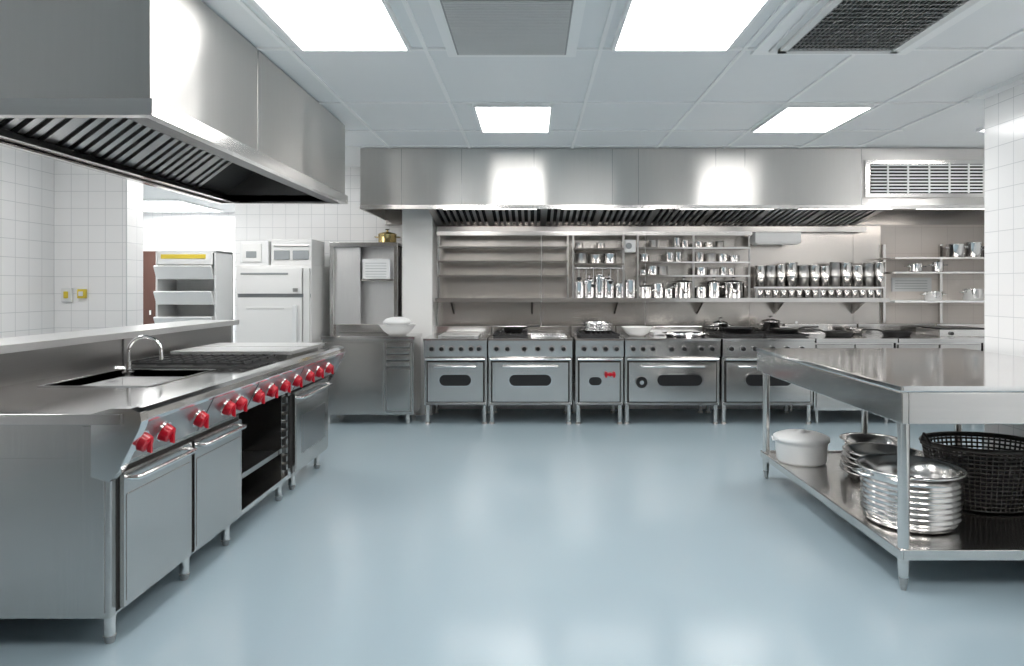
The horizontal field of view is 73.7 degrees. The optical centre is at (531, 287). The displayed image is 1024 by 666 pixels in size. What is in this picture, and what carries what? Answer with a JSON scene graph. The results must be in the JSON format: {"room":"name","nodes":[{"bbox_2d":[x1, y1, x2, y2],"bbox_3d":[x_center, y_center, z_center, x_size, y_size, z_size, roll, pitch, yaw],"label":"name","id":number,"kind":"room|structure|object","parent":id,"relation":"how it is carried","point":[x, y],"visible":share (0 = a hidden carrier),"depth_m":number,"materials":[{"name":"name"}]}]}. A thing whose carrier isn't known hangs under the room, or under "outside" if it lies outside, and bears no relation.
{"room":"commercial kitchen","nodes":[
{"label":"commercial kitchen","id":0,"kind":"room"},
{"bbox_2d":[0,146,53,337],"bbox_3d":[-4.275,0.000,2.200,0.150,2.800,7.600,0,0,0],"label":"wall","id":1,"kind":"structure","parent":0,"point":[26,179],"depth_m":5.67,"materials":[{"name":"white tile"}]},
{"bbox_2d":[54,160,125,332],"bbox_3d":[-5.335,0.000,6.125,3.530,2.800,0.250,0,0,0],"label":"wall","id":2,"kind":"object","parent":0,"point":[90,205],"depth_m":6.00,"materials":[{"name":"tile"}]},
{"bbox_2d":[61,288,72,301],"bbox_3d":[-4.075,0.060,5.981,0.090,0.120,0.038,0,0,0],"label":"light switch","id":3,"kind":"object","parent":2,"relation":"attached to","point":[66,293],"visible":1,"depth_m":5.97,"materials":[{"name":"white plastic"}]},
{"bbox_2d":[77,289,86,297],"bbox_3d":[-3.945,0.050,5.981,0.070,0.080,0.038,0,0,0],"label":"light switch","id":4,"kind":"object","parent":2,"relation":"attached to","point":[81,293],"visible":1,"depth_m":5.97,"materials":[{"name":"yellow plastic"}]},
{"bbox_2d":[126,179,142,325],"bbox_3d":[-3.565,0.000,6.125,0.010,2.800,0.250,0,0,0],"label":"pier","id":5,"kind":"object","parent":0,"point":[134,190],"visible":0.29,"depth_m":6.11,"materials":[{"name":"white tile"}]},
{"bbox_2d":[143,212,234,342],"bbox_3d":[-5.195,0.000,10.875,3.810,2.800,0.150,0,0,0],"label":"wall","id":6,"kind":"structure","parent":0,"point":[166,230],"depth_m":10.80,"materials":[{"name":"white paint"}]},
{"bbox_2d":[143,247,161,324],"bbox_3d":[-6.375,0.375,10.749,1.050,2.050,0.099,0,0,0],"label":"door","id":7,"kind":"structure","parent":6,"relation":"in","point":[149,253],"depth_m":10.75,"materials":[{"name":"brown paint"}]},
{"bbox_2d":[143,184,234,211],"bbox_3d":[-5.270,-1.250,8.525,3.660,0.100,4.550,0,0,0],"label":"ceiling","id":8,"kind":"structure","parent":0,"point":[149,192],"depth_m":9.05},
{"bbox_2d":[143,199,222,211],"bbox_3d":[-5.325,-1.185,9.850,1.150,0.029,1.300,0,0,0],"label":"ceiling light","id":9,"kind":"object","parent":8,"relation":"in","point":[149,205],"depth_m":9.87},
{"bbox_2d":[402,209,436,414],"bbox_3d":[-1.265,0.000,7.710,0.330,2.800,0.380,0,0,0],"label":"wall pillar","id":10,"kind":"structure","parent":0,"point":[419,228],"depth_m":7.52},
{"bbox_2d":[0,409,1023,665],"bbox_3d":[-0.850,1.450,4.600,12.700,0.100,12.600,0,0,0],"label":"floor","id":11,"kind":"structure","parent":0,"point":[528,537],"depth_m":3.38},
{"bbox_2d":[0,320,344,643],"bbox_3d":[-2.204,0.838,4.230,1.432,1.125,3.340,0,0,0],"label":"kitchen island","id":12,"kind":"object","parent":11,"relation":"on","point":[110,482],"visible":1,"depth_m":3.05,"materials":[{"name":"metal"}]},
{"bbox_2d":[114,335,162,376],"bbox_3d":[-2.136,0.368,3.724,0.242,0.224,0.083,0,0,-14],"label":"faucet","id":13,"kind":"object","parent":12,"relation":"attached to","point":[127,367],"visible":1,"depth_m":3.71,"materials":[{"name":"metal"}]},
{"bbox_2d":[153,250,232,342],"bbox_3d":[-3.550,0.505,7.160,0.620,1.790,0.480,0,0,0],"label":"rack","id":14,"kind":"object","parent":11,"relation":"on","point":[190,284],"visible":0.56,"depth_m":7.00,"materials":[{"name":"white plastic"}]},
{"bbox_2d":[237,265,328,347],"bbox_3d":[-2.725,0.580,7.485,0.790,1.640,0.730,0,0,0],"label":"refrigerator","id":15,"kind":"object","parent":11,"relation":"on","point":[276,303],"visible":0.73,"depth_m":7.17,"materials":[{"name":"white metal"}]},
{"bbox_2d":[240,241,270,264],"bbox_3d":[-2.950,-0.370,7.465,0.300,0.259,0.470,0,0,0],"label":"microwave oven","id":16,"kind":"object","parent":15,"relation":"on","point":[251,252],"visible":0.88,"depth_m":7.25,"materials":[{"name":"white plastic"}]},
{"bbox_2d":[271,239,323,266],"bbox_3d":[-2.555,-0.381,7.470,0.430,0.279,0.460,0,0,0],"label":"microwave oven","id":17,"kind":"object","parent":15,"relation":"on","point":[283,251],"visible":0.98,"depth_m":7.25,"materials":[{"name":"white paint"}]},
{"bbox_2d":[321,333,421,423],"bbox_3d":[-1.680,0.948,7.213,0.960,0.905,0.515,0,0,0],"label":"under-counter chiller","id":18,"kind":"object","parent":11,"relation":"on","point":[377,373],"visible":0.94,"depth_m":6.98,"materials":[{"name":"metal"}]},
{"bbox_2d":[329,242,401,333],"bbox_3d":[-1.847,0.450,7.680,0.745,1.900,0.400,0,0,0],"label":"tall cabinet","id":19,"kind":"object","parent":18,"relation":"on","point":[358,304],"visible":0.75,"depth_m":7.55,"materials":[{"name":"metal"}]},
{"bbox_2d":[363,259,389,278],"bbox_3d":[-1.710,-0.210,7.502,0.300,0.220,0.007,0,0,0],"label":"paper","id":20,"kind":"object","parent":19,"relation":"attached to","point":[372,268],"visible":1,"depth_m":7.50,"materials":[{"name":"grey paper"}]},
{"bbox_2d":[374,229,399,241],"bbox_3d":[-1.620,-0.580,7.650,0.280,0.160,0.208,0,0,0],"label":"brass pot","id":21,"kind":"object","parent":19,"relation":"on","point":[387,236],"visible":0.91,"depth_m":7.57,"materials":[{"name":"gold metal"}]},
{"bbox_2d":[378,317,415,334],"bbox_3d":[-1.420,0.400,7.200,0.400,0.190,0.400,0,0,0],"label":"mixing bowl","id":22,"kind":"object","parent":18,"relation":"on","point":[393,325],"visible":1,"depth_m":7.08,"materials":[{"name":"white ceramic"}]},
{"bbox_2d":[423,326,491,423],"bbox_3d":[-0.782,0.915,7.317,0.653,0.970,0.805,0,0,0],"label":"range","id":23,"kind":"object","parent":11,"relation":"on","point":[456,369],"visible":0.98,"depth_m":6.97,"materials":[{"name":"metal"}]},
{"bbox_2d":[438,332,481,336],"bbox_3d":[-0.770,0.504,7.345,0.420,0.019,0.510,0,0,0],"label":"griddle plate","id":24,"kind":"object","parent":23,"relation":"on","point":[445,334],"visible":1,"depth_m":7.27,"materials":[{"name":"metal"}]},
{"bbox_2d":[488,326,572,423],"bbox_3d":[-0.018,0.915,7.317,0.863,0.970,0.805,0,0,0],"label":"range","id":25,"kind":"object","parent":11,"relation":"on","point":[524,369],"visible":0.99,"depth_m":6.97,"materials":[{"name":"metal"}]},
{"bbox_2d":[503,325,539,332],"bbox_3d":[-0.113,0.437,7.350,0.402,0.074,0.227,0,0,0],"label":"frying pan","id":26,"kind":"object","parent":25,"relation":"on","point":[506,329],"visible":1,"depth_m":7.28,"materials":[{"name":"metal"}]},
{"bbox_2d":[531,333,566,336],"bbox_3d":[0.175,0.504,7.290,0.370,0.015,0.432,0,0,0],"label":"oven rack","id":27,"kind":"object","parent":25,"relation":"on","point":[537,334],"visible":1,"depth_m":7.29,"materials":[{"name":"metal"}]},
{"bbox_2d":[571,326,623,423],"bbox_3d":[0.690,0.915,7.317,0.498,0.970,0.805,0,0,0],"label":"range","id":28,"kind":"object","parent":11,"relation":"on","point":[597,358],"visible":0.96,"depth_m":6.97,"materials":[{"name":"metal"}]},
{"bbox_2d":[581,322,612,332],"bbox_3d":[0.700,0.421,7.350,0.343,0.105,0.343,0,0,0],"label":"cooking pot","id":29,"kind":"object","parent":28,"relation":"on","point":[588,327],"visible":1,"depth_m":7.21,"materials":[{"name":"metal"}]},
{"bbox_2d":[616,326,720,423],"bbox_3d":[1.435,0.915,7.317,0.978,0.970,0.805,0,0,0],"label":"range","id":30,"kind":"object","parent":11,"relation":"on","point":[657,369],"visible":0.97,"depth_m":6.97,"materials":[{"name":"metal"}]},
{"bbox_2d":[621,326,651,336],"bbox_3d":[1.120,0.464,7.300,0.336,0.100,0.336,0,0,0],"label":"serving bowl","id":31,"kind":"object","parent":30,"relation":"on","point":[637,331],"visible":1,"depth_m":7.20,"materials":[{"name":"white ceramic"}]},
{"bbox_2d":[650,331,699,334],"bbox_3d":[1.600,0.499,7.530,0.560,0.029,0.260,0,0,0],"label":"griddle plate","id":32,"kind":"object","parent":30,"relation":"on","point":[651,332],"visible":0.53,"depth_m":7.48,"materials":[{"name":"metal"}]},
{"bbox_2d":[662,331,709,337],"bbox_3d":[1.620,0.490,7.200,0.500,0.047,0.300,0,0,0],"label":"serving tray","id":33,"kind":"object","parent":30,"relation":"on","point":[683,334],"visible":1,"depth_m":7.10,"materials":[{"name":"metal"}]},
{"bbox_2d":[704,326,814,423],"bbox_3d":[2.413,0.915,7.317,0.943,0.970,0.805,0,0,0],"label":"range","id":34,"kind":"object","parent":11,"relation":"on","point":[740,382],"visible":0.68,"depth_m":6.97,"materials":[{"name":"metal"}]},
{"bbox_2d":[709,317,731,330],"bbox_3d":[2.080,0.399,7.540,0.240,0.150,0.166,0,0,0],"label":"cooking pot","id":35,"kind":"object","parent":34,"relation":"on","point":[719,322],"visible":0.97,"depth_m":7.49,"materials":[{"name":"metal"}]},
{"bbox_2d":[704,325,751,332],"bbox_3d":[2.097,0.437,7.300,0.515,0.074,0.309,0,0,0],"label":"frying pan","id":36,"kind":"object","parent":34,"relation":"on","point":[727,329],"visible":1,"depth_m":7.23,"materials":[{"name":"metal"}]},
{"bbox_2d":[757,316,783,331],"bbox_3d":[2.620,0.389,7.500,0.280,0.170,0.208,0,0,0],"label":"cooking pot","id":37,"kind":"object","parent":34,"relation":"on","point":[766,324],"visible":0.94,"depth_m":7.43,"materials":[{"name":"metal"}]},
{"bbox_2d":[770,326,818,333],"bbox_3d":[2.768,0.437,7.200,0.504,0.074,0.288,0,0,0],"label":"frying pan","id":38,"kind":"object","parent":34,"relation":"on","point":[774,330],"visible":1,"depth_m":7.12,"materials":[{"name":"metal"}]},
{"bbox_2d":[784,324,897,422],"bbox_3d":[3.310,0.905,7.405,0.830,0.990,0.910,0,0,0],"label":"countertop","id":39,"kind":"structure","parent":11,"relation":"on","point":[820,402],"depth_m":7.01,"materials":[{"name":"metal"}]},
{"bbox_2d":[805,329,853,336],"bbox_3d":[3.197,0.477,7.350,0.515,0.074,0.309,0,0,0],"label":"frying pan","id":40,"kind":"object","parent":39,"relation":"on","point":[831,332],"visible":1,"depth_m":7.27,"materials":[{"name":"metal"}]},
{"bbox_2d":[842,327,867,334],"bbox_3d":[3.600,0.479,7.600,0.273,0.070,0.273,0,0,0],"label":"salad bowl","id":41,"kind":"object","parent":39,"relation":"on","point":[857,330],"visible":0.84,"depth_m":7.53,"materials":[{"name":"metal"}]},
{"bbox_2d":[756,348,1023,590],"bbox_3d":[2.446,0.922,4.100,1.548,0.955,2.016,0,0,0],"label":"prep table","id":42,"kind":"object","parent":11,"relation":"on","point":[904,386],"visible":0.84,"depth_m":3.49,"materials":[{"name":"metal"}]},
{"bbox_2d":[771,429,829,466],"bbox_3d":[1.877,1.103,4.780,0.388,0.222,0.372,0,0,0],"label":"cooking pot","id":43,"kind":"object","parent":42,"relation":"on","point":[795,447],"visible":1,"depth_m":4.65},
{"bbox_2d":[840,442,923,480],"bbox_3d":[2.240,1.126,4.360,0.505,0.176,0.505,0,0,0],"label":"pans","id":44,"kind":"object","parent":42,"relation":"on","point":[851,452],"visible":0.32,"depth_m":4.49,"materials":[{"name":"metal"}]},
{"bbox_2d":[839,432,896,444],"bbox_3d":[2.400,1.139,4.820,0.424,0.150,0.424,0,0,0],"label":"mixing bowl","id":45,"kind":"object","parent":44,"relation":"on","point":[854,437],"visible":0.28,"depth_m":4.97,"materials":[{"name":"metal"}]},
{"bbox_2d":[852,454,968,534],"bbox_3d":[1.970,1.069,3.560,0.512,0.290,0.512,0,0,39],"label":"pans","id":46,"kind":"object","parent":42,"relation":"on","point":[936,485],"visible":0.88,"depth_m":3.41,"materials":[{"name":"metal"}]},
{"bbox_2d":[919,431,1023,513],"bbox_3d":[2.530,1.008,3.840,0.634,0.396,0.529,0,0,-21],"label":"wire basket","id":47,"kind":"object","parent":42,"relation":"on","point":[993,484],"visible":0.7,"depth_m":3.67,"materials":[{"name":"metal"}]},
{"bbox_2d":[857,324,983,422],"bbox_3d":[4.180,0.905,7.405,0.890,0.990,0.910,0,0,0],"label":"countertop","id":48,"kind":"structure","parent":11,"relation":"on","point":[914,340],"depth_m":7.01,"materials":[{"name":"metal"}]},
{"bbox_2d":[863,329,912,335],"bbox_3d":[3.847,0.477,7.400,0.515,0.074,0.309,0,0,0],"label":"frying pan","id":49,"kind":"object","parent":48,"relation":"on","point":[884,332],"visible":1,"depth_m":7.34,"materials":[{"name":"metal"}]},
{"bbox_2d":[916,326,983,336],"bbox_3d":[4.575,0.469,7.415,0.550,0.089,0.470,0,0,0],"label":"griddle","id":50,"kind":"object","parent":48,"relation":"on","point":[940,331],"visible":0.85,"depth_m":7.23,"materials":[{"name":"metal"}]},
{"bbox_2d":[935,324,983,350],"bbox_3d":[5.000,0.905,7.405,0.730,0.990,0.910,0,0,0],"label":"countertop","id":51,"kind":"structure","parent":11,"relation":"on","point":[967,325],"depth_m":7.82,"materials":[{"name":"metal"}]},
{"bbox_2d":[235,167,879,408],"bbox_3d":[1.030,0.000,7.975,8.940,2.800,0.150,0,0,0],"label":"wall","id":52,"kind":"structure","parent":0,"point":[326,223],"depth_m":7.90,"materials":[{"name":"white tile"}]},
{"bbox_2d":[438,226,880,335],"bbox_3d":[1.468,0.190,7.887,5.116,1.820,0.024,0,0,0],"label":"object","id":53,"kind":"object","parent":52,"relation":"attached to","point":[815,248],"visible":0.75,"depth_m":7.88,"materials":[{"name":"metal"}]},
{"bbox_2d":[625,240,635,252],"bbox_3d":[1.100,-0.470,7.745,0.120,0.140,0.270,0,0,0],"label":"control box","id":54,"kind":"object","parent":53,"relation":"attached to","point":[630,245],"visible":0.72,"depth_m":7.62,"materials":[{"name":"white plastic"}]},
{"bbox_2d":[201,0,1023,166],"bbox_3d":[0.600,-1.450,3.150,9.900,0.100,9.800,0,0,0],"label":"ceiling","id":55,"kind":"structure","parent":0,"point":[353,76],"depth_m":4.74,"materials":[{"name":"tile"}]},
{"bbox_2d":[0,0,347,203],"bbox_3d":[-2.135,-1.055,4.350,1.110,0.670,3.020,0,0,0],"label":"hood","id":56,"kind":"object","parent":55,"relation":"attached to","point":[168,95],"visible":1,"depth_m":3.42,"materials":[{"name":"metal"}]},
{"bbox_2d":[251,0,410,51],"bbox_3d":[-1.020,-1.385,3.480,0.640,0.029,0.960,0,0,0],"label":"ceiling light","id":57,"kind":"object","parent":55,"relation":"in","point":[311,25],"depth_m":3.57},
{"bbox_2d":[428,0,585,56],"bbox_3d":[-0.120,-1.383,3.640,0.760,0.031,0.880,0,0,0],"label":"ceiling panel","id":58,"kind":"object","parent":55,"relation":"in","point":[467,28],"depth_m":3.59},
{"bbox_2d":[472,104,552,132],"bbox_3d":[-0.145,-1.385,5.595,0.610,0.029,0.870,0,0,0],"label":"ceiling light","id":59,"kind":"object","parent":55,"relation":"in","point":[491,118],"depth_m":5.52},
{"bbox_2d":[235,0,1023,148],"bbox_3d":[-0.460,-1.385,2.600,7.480,0.030,8.400,0,0,0],"label":"grid","id":60,"kind":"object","parent":55,"relation":"attached to","point":[1019,79],"depth_m":5.13,"materials":[{"name":"paint"}]},
{"bbox_2d":[360,148,983,231],"bbox_3d":[1.835,-1.015,7.332,7.090,0.750,1.115,0,0,0],"label":"extractor hood","id":61,"kind":"object","parent":55,"relation":"hanging from","point":[594,187],"visible":0.98,"depth_m":6.80,"materials":[{"name":"metal"}]},
{"bbox_2d":[750,232,800,244],"bbox_3d":[2.725,-0.552,7.650,0.510,0.135,0.200,0,0,0],"label":"fitting","id":62,"kind":"object","parent":61,"relation":"attached to","point":[757,238],"visible":0.93,"depth_m":7.55,"materials":[{"name":"white plastic"}]},
{"bbox_2d":[865,160,983,197],"bbox_3d":[3.915,-1.085,6.775,1.210,0.370,0.040,0,0,0],"label":"wall vent grille","id":63,"kind":"object","parent":61,"relation":"attached to","point":[883,178],"visible":0.97,"depth_m":6.77,"materials":[{"name":"metal"}]},
{"bbox_2d":[611,0,770,51],"bbox_3d":[0.800,-1.385,3.480,0.680,0.029,0.960,0,0,0],"label":"ceiling light","id":64,"kind":"object","parent":55,"relation":"in","point":[644,25],"depth_m":3.57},
{"bbox_2d":[750,104,874,132],"bbox_3d":[2.265,-1.385,5.605,0.670,0.029,0.850,0,0,0],"label":"ceiling light","id":65,"kind":"object","parent":55,"relation":"in","point":[792,118],"depth_m":5.52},
{"bbox_2d":[751,0,992,54],"bbox_3d":[1.760,-1.376,3.530,0.920,0.047,1.060,0,0,0],"label":"ceiling vent","id":66,"kind":"object","parent":55,"relation":"in","point":[811,27],"depth_m":3.56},
{"bbox_2d":[435,231,889,313],"bbox_3d":[1.435,-0.165,7.688,4.990,0.930,0.385,0,0,0],"label":"shelf","id":67,"kind":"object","parent":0,"point":[857,303],"depth_m":7.57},
{"bbox_2d":[574,282,583,297],"bbox_3d":[0.530,0.024,7.700,0.114,0.190,0.114,0,0,0],"label":"cooking pot","id":68,"kind":"object","parent":67,"relation":"on","point":[578,286],"visible":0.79,"depth_m":7.65,"materials":[{"name":"metal"}]},
{"bbox_2d":[575,253,587,262],"bbox_3d":[0.555,-0.332,7.720,0.148,0.121,0.148,0,0,0],"label":"saucepan","id":69,"kind":"object","parent":67,"relation":"on","point":[579,257],"visible":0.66,"depth_m":7.66,"materials":[{"name":"grey metal"}]},
{"bbox_2d":[584,275,593,297],"bbox_3d":[0.645,-0.016,7.700,0.114,0.270,0.114,0,0,0],"label":"cooking pot","id":70,"kind":"object","parent":67,"relation":"on","point":[588,290],"visible":0.73,"depth_m":7.65,"materials":[{"name":"metal"}]},
{"bbox_2d":[589,254,601,262],"bbox_3d":[0.717,-0.324,7.720,0.148,0.105,0.148,0,0,0],"label":"saucepan","id":71,"kind":"object","parent":67,"relation":"on","point":[593,258],"visible":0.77,"depth_m":7.66,"materials":[{"name":"metal"}]},
{"bbox_2d":[574,266,622,287],"bbox_3d":[0.735,-0.122,7.567,0.542,0.245,0.052,0,0,0],"label":"utensil rack","id":72,"kind":"object","parent":67,"relation":"attached to","point":[602,278],"visible":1,"depth_m":7.55,"materials":[{"name":"metal"}]},
{"bbox_2d":[595,275,603,297],"bbox_3d":[0.760,-0.016,7.700,0.104,0.270,0.104,0,0,0],"label":"cooking pot","id":73,"kind":"object","parent":67,"relation":"on","point":[599,288],"visible":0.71,"depth_m":7.66,"materials":[{"name":"metal"}]},
{"bbox_2d":[604,275,613,297],"bbox_3d":[0.870,-0.016,7.700,0.114,0.270,0.114,0,0,0],"label":"cooking pot","id":74,"kind":"object","parent":67,"relation":"on","point":[608,288],"visible":0.77,"depth_m":7.66,"materials":[{"name":"metal"}]},
{"bbox_2d":[603,253,615,262],"bbox_3d":[0.879,-0.330,7.720,0.148,0.118,0.148,0,0,0],"label":"saucepan","id":75,"kind":"object","parent":67,"relation":"on","point":[607,257],"visible":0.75,"depth_m":7.66,"materials":[{"name":"metal"}]},
{"bbox_2d":[615,283,621,297],"bbox_3d":[0.990,0.034,7.700,0.104,0.170,0.104,0,0,0],"label":"cooking pot","id":76,"kind":"object","parent":67,"relation":"on","point":[618,291],"visible":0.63,"depth_m":7.66,"materials":[{"name":"metal"}]},
{"bbox_2d":[625,280,635,297],"bbox_3d":[1.110,0.014,7.700,0.125,0.210,0.125,0,0,0],"label":"cooking pot","id":77,"kind":"object","parent":67,"relation":"on","point":[630,285],"visible":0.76,"depth_m":7.65,"materials":[{"name":"metal"}]},
{"bbox_2d":[635,282,653,297],"bbox_3d":[1.270,0.024,7.700,0.240,0.190,0.166,0,0,0],"label":"cooking pot","id":78,"kind":"object","parent":67,"relation":"on","point":[645,291],"visible":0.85,"depth_m":7.63,"materials":[{"name":"metal"}]},
{"bbox_2d":[639,254,649,260],"bbox_3d":[1.270,-0.338,7.720,0.119,0.095,0.119,0,0,0],"label":"saucepan","id":79,"kind":"object","parent":67,"relation":"on","point":[642,257],"visible":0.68,"depth_m":7.67,"materials":[{"name":"metal"}]},
{"bbox_2d":[647,266,657,274],"bbox_3d":[1.362,-0.195,7.720,0.119,0.108,0.119,0,0,0],"label":"saucepan","id":80,"kind":"object","parent":67,"relation":"on","point":[651,270],"visible":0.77,"depth_m":7.67,"materials":[{"name":"metal"}]},
{"bbox_2d":[649,240,657,246],"bbox_3d":[1.372,-0.494,7.720,0.099,0.086,0.099,0,0,0],"label":"saucepan","id":81,"kind":"object","parent":67,"relation":"on","point":[652,243],"visible":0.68,"depth_m":7.68,"materials":[{"name":"grey metal"}]},
{"bbox_2d":[652,283,663,297],"bbox_3d":[1.420,0.034,7.700,0.125,0.170,0.125,0,0,0],"label":"cooking pot","id":82,"kind":"object","parent":67,"relation":"on","point":[657,287],"visible":0.8,"depth_m":7.65,"materials":[{"name":"metal"}]},
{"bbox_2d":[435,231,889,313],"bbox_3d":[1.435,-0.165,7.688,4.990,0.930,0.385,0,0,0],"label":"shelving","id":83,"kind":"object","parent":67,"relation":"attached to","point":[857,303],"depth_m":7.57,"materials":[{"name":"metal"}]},
{"bbox_2d":[659,266,667,274],"bbox_3d":[1.484,-0.194,7.720,0.099,0.106,0.099,0,0,0],"label":"saucepan","id":84,"kind":"object","parent":67,"relation":"on","point":[663,270],"visible":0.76,"depth_m":7.68,"materials":[{"name":"grey metal"}]},
{"bbox_2d":[664,289,672,297],"bbox_3d":[1.540,0.064,7.700,0.104,0.110,0.104,0,0,0],"label":"cooking pot","id":85,"kind":"object","parent":67,"relation":"on","point":[668,293],"visible":0.78,"depth_m":7.66,"materials":[{"name":"metal"}]},
{"bbox_2d":[665,252,673,260],"bbox_3d":[1.554,-0.346,7.720,0.099,0.111,0.099,0,0,0],"label":"saucepan","id":86,"kind":"object","parent":67,"relation":"on","point":[669,256],"visible":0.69,"depth_m":7.68,"materials":[{"name":"metal"}]},
{"bbox_2d":[673,237,679,246],"bbox_3d":[1.636,-0.510,7.720,0.079,0.118,0.079,0,0,0],"label":"saucepan","id":87,"kind":"object","parent":67,"relation":"on","point":[676,240],"visible":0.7,"depth_m":7.69,"materials":[{"name":"metal"}]},
{"bbox_2d":[675,252,681,260],"bbox_3d":[1.656,-0.348,7.720,0.079,0.113,0.079,0,0,0],"label":"saucepan","id":88,"kind":"object","parent":67,"relation":"on","point":[678,255],"visible":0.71,"depth_m":7.69,"materials":[{"name":"metal"}]},
{"bbox_2d":[669,277,697,297],"bbox_3d":[1.710,-0.001,7.700,0.310,0.240,0.239,0,0,0],"label":"cooking pot","id":89,"kind":"object","parent":67,"relation":"on","point":[681,288],"visible":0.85,"depth_m":7.60,"materials":[{"name":"metal"}]},
{"bbox_2d":[695,252,704,260],"bbox_3d":[1.890,-0.347,7.720,0.119,0.111,0.119,0,0,0],"label":"saucepan","id":90,"kind":"object","parent":67,"relation":"on","point":[699,256],"visible":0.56,"depth_m":7.67,"materials":[{"name":"metal"}]},
{"bbox_2d":[695,287,706,297],"bbox_3d":[1.900,0.054,7.700,0.135,0.130,0.135,0,0,0],"label":"cooking pot","id":91,"kind":"object","parent":67,"relation":"on","point":[700,292],"visible":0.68,"depth_m":7.64,"materials":[{"name":"metal"}]},
{"bbox_2d":[695,267,706,274],"bbox_3d":[1.905,-0.187,7.720,0.148,0.092,0.148,0,0,0],"label":"saucepan","id":92,"kind":"object","parent":67,"relation":"on","point":[698,270],"visible":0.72,"depth_m":7.66,"materials":[{"name":"metal"}]},
{"bbox_2d":[705,253,715,260],"bbox_3d":[2.022,-0.342,7.720,0.119,0.101,0.119,0,0,0],"label":"saucepan","id":93,"kind":"object","parent":67,"relation":"on","point":[709,256],"visible":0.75,"depth_m":7.67,"materials":[{"name":"grey metal"}]},
{"bbox_2d":[707,277,719,297],"bbox_3d":[2.050,-0.001,7.700,0.146,0.240,0.146,0,0,0],"label":"cooking pot","id":94,"kind":"object","parent":67,"relation":"on","point":[713,286],"visible":0.89,"depth_m":7.64,"materials":[{"name":"metal"}]},
{"bbox_2d":[708,269,718,274],"bbox_3d":[2.052,-0.179,7.720,0.119,0.077,0.119,0,0,0],"label":"saucepan","id":95,"kind":"object","parent":67,"relation":"on","point":[710,271],"visible":0.82,"depth_m":7.67,"materials":[{"name":"grey metal"}]},
{"bbox_2d":[717,254,727,260],"bbox_3d":[2.154,-0.339,7.720,0.119,0.095,0.119,0,0,0],"label":"saucepan","id":96,"kind":"object","parent":67,"relation":"on","point":[720,257],"visible":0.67,"depth_m":7.67,"materials":[{"name":"metal"}]},
{"bbox_2d":[720,277,747,297],"bbox_3d":[2.270,-0.001,7.700,0.294,0.240,0.248,0,0,37],"label":"cooking pot","id":97,"kind":"object","parent":67,"relation":"on","point":[732,288],"visible":0.87,"depth_m":7.60,"materials":[{"name":"metal"}]},
{"bbox_2d":[729,255,739,260],"bbox_3d":[2.286,-0.330,7.720,0.119,0.078,0.119,0,0,0],"label":"saucepan","id":98,"kind":"object","parent":67,"relation":"on","point":[731,257],"visible":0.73,"depth_m":7.67,"materials":[{"name":"metal"}]},
{"bbox_2d":[757,290,881,297],"bbox_3d":[3.200,0.071,7.620,1.404,0.095,0.082,0,0,0],"label":"cups","id":99,"kind":"object","parent":67,"relation":"on","point":[767,293],"visible":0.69,"depth_m":7.59,"materials":[{"name":"ceramic"}]},
{"bbox_2d":[755,262,884,286],"bbox_3d":[3.248,-0.153,7.700,1.462,0.281,0.131,0,0,0],"label":"canisters","id":100,"kind":"object","parent":67,"relation":"on","point":[838,274],"visible":1,"depth_m":7.65,"materials":[{"name":"metal"}]},
{"bbox_2d":[880,225,983,323],"bbox_3d":[4.715,-0.150,7.895,1.370,2.500,0.010,0,0,0],"label":"cladding","id":101,"kind":"object","parent":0,"point":[900,240],"depth_m":7.89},
{"bbox_2d":[879,244,983,322],"bbox_3d":[4.675,-0.050,7.700,1.350,0.900,0.360,0,0,0],"label":"wall shelf","id":102,"kind":"object","parent":101,"relation":"attached to","point":[940,258],"depth_m":7.65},
{"bbox_2d":[904,264,926,271],"bbox_3d":[4.300,-0.226,7.660,0.220,0.090,0.146,0,0,0],"label":"stock pot","id":103,"kind":"object","parent":102,"relation":"on","point":[911,267],"visible":1,"depth_m":7.60,"materials":[{"name":"metal"}]},
{"bbox_2d":[920,291,945,300],"bbox_3d":[4.500,0.089,7.660,0.260,0.100,0.187,0,0,0],"label":"stock pot","id":104,"kind":"object","parent":102,"relation":"on","point":[928,295],"visible":1,"depth_m":7.59,"materials":[{"name":"metal"}]},
{"bbox_2d":[927,262,947,271],"bbox_3d":[4.550,-0.236,7.660,0.200,0.110,0.125,0,0,0],"label":"stock pot","id":105,"kind":"object","parent":102,"relation":"on","point":[935,266],"visible":1,"depth_m":7.62,"materials":[{"name":"metal"}]},
{"bbox_2d":[959,289,983,300],"bbox_3d":[4.950,0.074,7.660,0.280,0.130,0.208,0,0,0],"label":"stock pot","id":106,"kind":"object","parent":102,"relation":"on","point":[968,294],"visible":0.94,"depth_m":7.58,"materials":[{"name":"metal"}]},
{"bbox_2d":[984,83,1023,462],"bbox_3d":[3.355,0.000,1.675,0.150,2.800,6.550,0,0,0],"label":"wall","id":107,"kind":"structure","parent":0,"point":[1004,110],"depth_m":4.74,"materials":[{"name":"white tile"}]},
{"bbox_3d":[5.475,0.000,6.350,0.150,2.800,3.100,0,0,0],"label":"wall","id":108,"kind":"structure","parent":0,"visible":0},
{"bbox_2d":[891,278,931,290],"bbox_3d":[4.375,-0.040,7.874,0.450,0.160,0.032,0,0,0],"label":"wall vent","id":109,"kind":"object","parent":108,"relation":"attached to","point":[897,284],"visible":0.97,"depth_m":7.86,"materials":[{"name":"metal"}]},
{"bbox_2d":[942,244,968,256],"bbox_3d":[4.750,-0.416,7.660,0.260,0.150,0.187,0,0,0],"label":"stock pot","id":110,"kind":"object","parent":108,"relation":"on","point":[952,250],"visible":0.85,"depth_m":7.59,"materials":[{"name":"metal"}]},
{"bbox_2d":[965,242,983,256],"bbox_3d":[4.950,-0.426,7.660,0.240,0.170,0.166,0,0,0],"label":"stock pot","id":111,"kind":"object","parent":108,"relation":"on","point":[975,248],"visible":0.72,"depth_m":7.60,"materials":[{"name":"metal"}]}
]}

